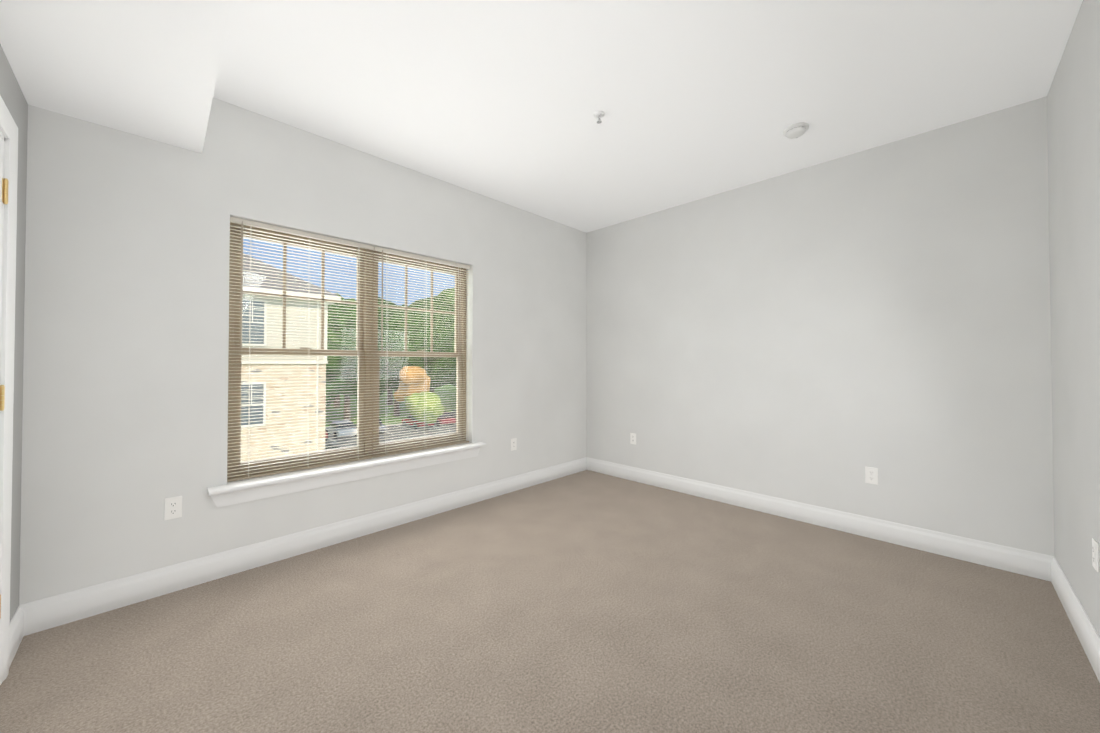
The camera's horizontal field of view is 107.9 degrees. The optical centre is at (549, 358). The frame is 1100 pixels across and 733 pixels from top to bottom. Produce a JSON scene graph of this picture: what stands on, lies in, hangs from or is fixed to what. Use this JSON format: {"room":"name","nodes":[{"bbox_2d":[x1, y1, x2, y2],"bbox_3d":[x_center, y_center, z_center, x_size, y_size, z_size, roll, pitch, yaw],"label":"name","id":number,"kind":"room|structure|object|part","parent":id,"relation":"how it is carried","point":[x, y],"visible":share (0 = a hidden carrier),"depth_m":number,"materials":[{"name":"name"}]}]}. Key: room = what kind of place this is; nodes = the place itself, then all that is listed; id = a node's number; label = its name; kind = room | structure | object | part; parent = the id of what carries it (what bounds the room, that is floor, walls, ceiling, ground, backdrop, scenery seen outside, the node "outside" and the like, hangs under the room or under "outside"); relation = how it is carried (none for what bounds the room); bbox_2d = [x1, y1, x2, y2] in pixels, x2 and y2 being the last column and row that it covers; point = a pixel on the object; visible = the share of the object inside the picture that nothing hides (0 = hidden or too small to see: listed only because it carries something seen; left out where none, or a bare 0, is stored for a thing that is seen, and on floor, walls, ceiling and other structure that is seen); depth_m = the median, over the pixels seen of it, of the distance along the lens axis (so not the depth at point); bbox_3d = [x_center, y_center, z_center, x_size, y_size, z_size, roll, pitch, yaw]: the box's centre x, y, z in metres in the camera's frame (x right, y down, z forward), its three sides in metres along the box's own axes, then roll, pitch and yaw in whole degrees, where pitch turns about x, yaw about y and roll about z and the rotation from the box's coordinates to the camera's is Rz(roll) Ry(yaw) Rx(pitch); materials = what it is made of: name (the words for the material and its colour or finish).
{"room":"empty bedroom","nodes":[
{"label":"empty bedroom","id":0,"kind":"room"},
{"bbox_2d":[0,44,27,620],"bbox_3d":[-1.175,-0.143,0.478,3.580,2.740,0.200,-1,-1,45],"label":"wall","id":1,"kind":"structure","parent":0,"point":[13,98],"depth_m":1.73,"materials":[{"name":"grey paint"}]},
{"bbox_2d":[0,136,8,618],"bbox_3d":[-1.788,0.196,1.206,0.878,2.057,0.047,-1,-1,45],"label":"door","id":2,"kind":"structure","parent":1,"relation":"in","point":[1,164],"depth_m":1.51,"materials":[{"name":"white wood"}]},
{"bbox_3d":[-2.078,0.151,1.517,0.030,1.672,0.013,-1,-1,45],"label":"door hinges","id":3,"kind":"part","parent":2,"relation":"part of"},
{"bbox_2d":[0,95,17,684],"bbox_3d":[-1.819,0.151,1.165,1.067,2.171,0.276,-1,-1,45],"label":"door frame","id":4,"kind":"structure","parent":1,"relation":"attached to","point":[8,131],"depth_m":1.54,"materials":[{"name":"white wood"}]},
{"bbox_2d":[9,605,23,666],"bbox_3d":[-2.260,1.173,1.687,0.314,0.140,0.015,-1,-1,45],"label":"baseboard","id":5,"kind":"structure","parent":1,"relation":"attached to","point":[16,631],"depth_m":1.69,"materials":[{"name":"white wood"}]},
{"bbox_2d":[0,0,230,152],"bbox_3d":[-0.965,-1.338,0.849,3.380,0.340,0.600,-1,-1,45],"label":"ceiling","id":6,"kind":"structure","parent":0,"point":[146,68],"depth_m":1.55,"materials":[{"name":"white paint"}]},
{"bbox_2d":[19,97,586,604],"bbox_3d":[-1.048,-0.106,3.293,0.200,2.740,4.380,-1,-1,45],"label":"wall","id":7,"kind":"structure","parent":0,"point":[125,373],"depth_m":2.22,"materials":[{"name":"grey paint"}]},
{"bbox_2d":[164,496,181,519],"bbox_3d":[-2.022,0.804,2.149,0.008,0.115,0.070,-1,-1,45],"label":"electrical outlet","id":8,"kind":"object","parent":7,"relation":"attached to","point":[172,507],"visible":1,"depth_m":2.15,"materials":[{"name":"white plastic"}]},
{"bbox_2d":[20,457,586,635],"bbox_3d":[-0.971,1.193,3.200,0.015,0.140,3.980,-1,-1,45],"label":"baseboard","id":9,"kind":"structure","parent":7,"relation":"attached to","point":[58,610],"depth_m":2.36,"materials":[{"name":"white wood"}]},
{"bbox_2d":[227,222,465,478],"bbox_3d":[-1.373,-0.044,3.020,0.090,1.570,1.683,-1,-1,45],"label":"window","id":10,"kind":"structure","parent":7,"relation":"in","point":[240,352],"depth_m":2.94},
{"bbox_2d":[227,217,469,481],"bbox_3d":[-1.302,-0.047,2.950,0.040,1.561,1.671,-1,-1,45],"label":"window blinds","id":11,"kind":"object","parent":10,"relation":"attached to","point":[242,222],"visible":0.88,"depth_m":2.78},
{"bbox_2d":[207,442,485,507],"bbox_3d":[-1.276,0.797,2.913,0.183,0.117,1.859,-1,-1,45],"label":"window sill","id":12,"kind":"structure","parent":7,"relation":"attached to","point":[243,490],"depth_m":2.68,"materials":[{"name":"white wood"}]},
{"bbox_2d":[511,438,516,450],"bbox_3d":[-0.347,0.827,3.840,0.008,0.115,0.070,-1,-1,45],"label":"electrical outlet","id":13,"kind":"object","parent":7,"relation":"attached to","point":[513,443],"visible":1,"depth_m":3.84,"materials":[{"name":"white plastic"}]},
{"bbox_2d":[0,470,1099,732],"bbox_3d":[0.224,1.308,2.014,3.780,0.120,4.380,-1,-1,45],"label":"floor","id":14,"kind":"structure","parent":0,"point":[586,602],"depth_m":1.77,"materials":[{"name":"carpet"}]},
{"bbox_2d":[213,0,1082,232],"bbox_3d":[0.224,-1.567,2.053,3.780,0.150,4.380,-1,-1,45],"label":"ceiling","id":15,"kind":"structure","parent":0,"point":[503,101],"depth_m":2.16,"materials":[{"name":"white paint"}]},
{"bbox_2d":[594,111,604,123],"bbox_3d":[0.300,-1.463,2.441,0.068,0.048,0.068,-1,-1,45],"label":"sprinkler","id":16,"kind":"object","parent":15,"relation":"attached to","point":[599,115],"visible":1,"depth_m":2.43,"materials":[{"name":"white metal"}]},
{"bbox_2d":[783,122,808,138],"bbox_3d":[1.593,-1.462,2.595,0.144,0.046,0.144,-1,-1,45],"label":"smoke detector","id":17,"kind":"object","parent":15,"relation":"attached to","point":[796,130],"visible":1,"depth_m":2.56,"materials":[{"name":"white plastic"}]},
{"bbox_2d":[586,96,1053,555],"bbox_3d":[1.766,-0.104,3.448,3.580,2.740,0.200,-1,-1,45],"label":"wall","id":18,"kind":"structure","parent":0,"point":[823,334],"depth_m":2.87,"materials":[{"name":"grey paint"}]},
{"bbox_2d":[630,433,635,444],"bbox_3d":[0.869,0.841,4.178,0.070,0.115,0.008,-1,-1,45],"label":"electrical outlet","id":19,"kind":"object","parent":18,"relation":"attached to","point":[632,438],"visible":1,"depth_m":4.18,"materials":[{"name":"white plastic"}]},
{"bbox_2d":[587,457,1052,580],"bbox_3d":[1.619,1.196,3.425,3.380,0.140,0.015,-1,-1,45],"label":"baseboard","id":20,"kind":"structure","parent":18,"relation":"attached to","point":[1020,561],"depth_m":2.85,"materials":[{"name":"white wood"}]},
{"bbox_2d":[865,466,877,484],"bbox_3d":[2.254,0.823,2.806,0.070,0.115,0.008,-1,-1,45],"label":"electrical outlet","id":21,"kind":"object","parent":18,"relation":"attached to","point":[871,475],"visible":1,"depth_m":2.80,"materials":[{"name":"white plastic"}]},
{"bbox_2d":[1047,0,1099,636],"bbox_3d":[1.496,-0.139,0.774,0.200,2.740,3.980,-1,-1,45],"label":"wall","id":22,"kind":"structure","parent":0,"point":[1073,114],"depth_m":1.80,"materials":[{"name":"grey paint"}]},
{"bbox_2d":[1051,556,1099,682],"bbox_3d":[1.420,1.162,0.832,0.015,0.140,3.980,-1,-1,45],"label":"baseboard","id":23,"kind":"structure","parent":22,"relation":"attached to","point":[1085,630],"depth_m":1.79,"materials":[{"name":"white wood"}]},
{"bbox_2d":[1092,538,1098,571],"bbox_3d":[2.182,0.787,1.602,0.008,0.115,0.070,-1,-1,45],"label":"electrical outlet","id":24,"kind":"object","parent":22,"relation":"attached to","point":[1095,554],"visible":1,"depth_m":1.59,"materials":[{"name":"white plastic"}]},
{"label":"outside","id":25,"kind":"structure","parent":0,"visible":0},
{"bbox_2d":[325,385,455,426],"bbox_3d":[-72.743,9.349,141.762,296.120,0.500,400.000,-1,-1,45],"label":"ground","id":26,"kind":"structure","parent":25,"point":[448,396],"depth_m":64.15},
{"bbox_2d":[241,253,340,462],"bbox_3d":[-20.622,0.533,14.530,11.900,13.760,20.410,-1,-1,45],"label":"building","id":27,"kind":"structure","parent":26,"relation":"on","point":[291,372],"depth_m":16.45,"materials":[{"name":"beige brick"}]},
{"bbox_2d":[325,423,455,448],"bbox_3d":[7.479,7.780,48.245,34.250,0.160,160.000,-1,-1,45],"label":"paving","id":28,"kind":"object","parent":26,"relation":"on","point":[391,432],"depth_m":40.51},
{"bbox_2d":[325,410,455,450],"bbox_3d":[-5.498,7.083,46.974,16.058,1.460,45.899,-1,-1,45],"label":"cars","id":29,"kind":"object","parent":28,"relation":"on","point":[451,413],"depth_m":40.22,"materials":[{"name":"white metal"}]},
{"bbox_2d":[326,288,455,431],"bbox_3d":[4.036,-3.712,89.996,57.287,24.249,205.946,-1,-1,45],"label":"trees","id":30,"kind":"object","parent":26,"relation":"on","point":[409,362],"depth_m":50.40,"materials":[{"name":"green plant"}]}
]}

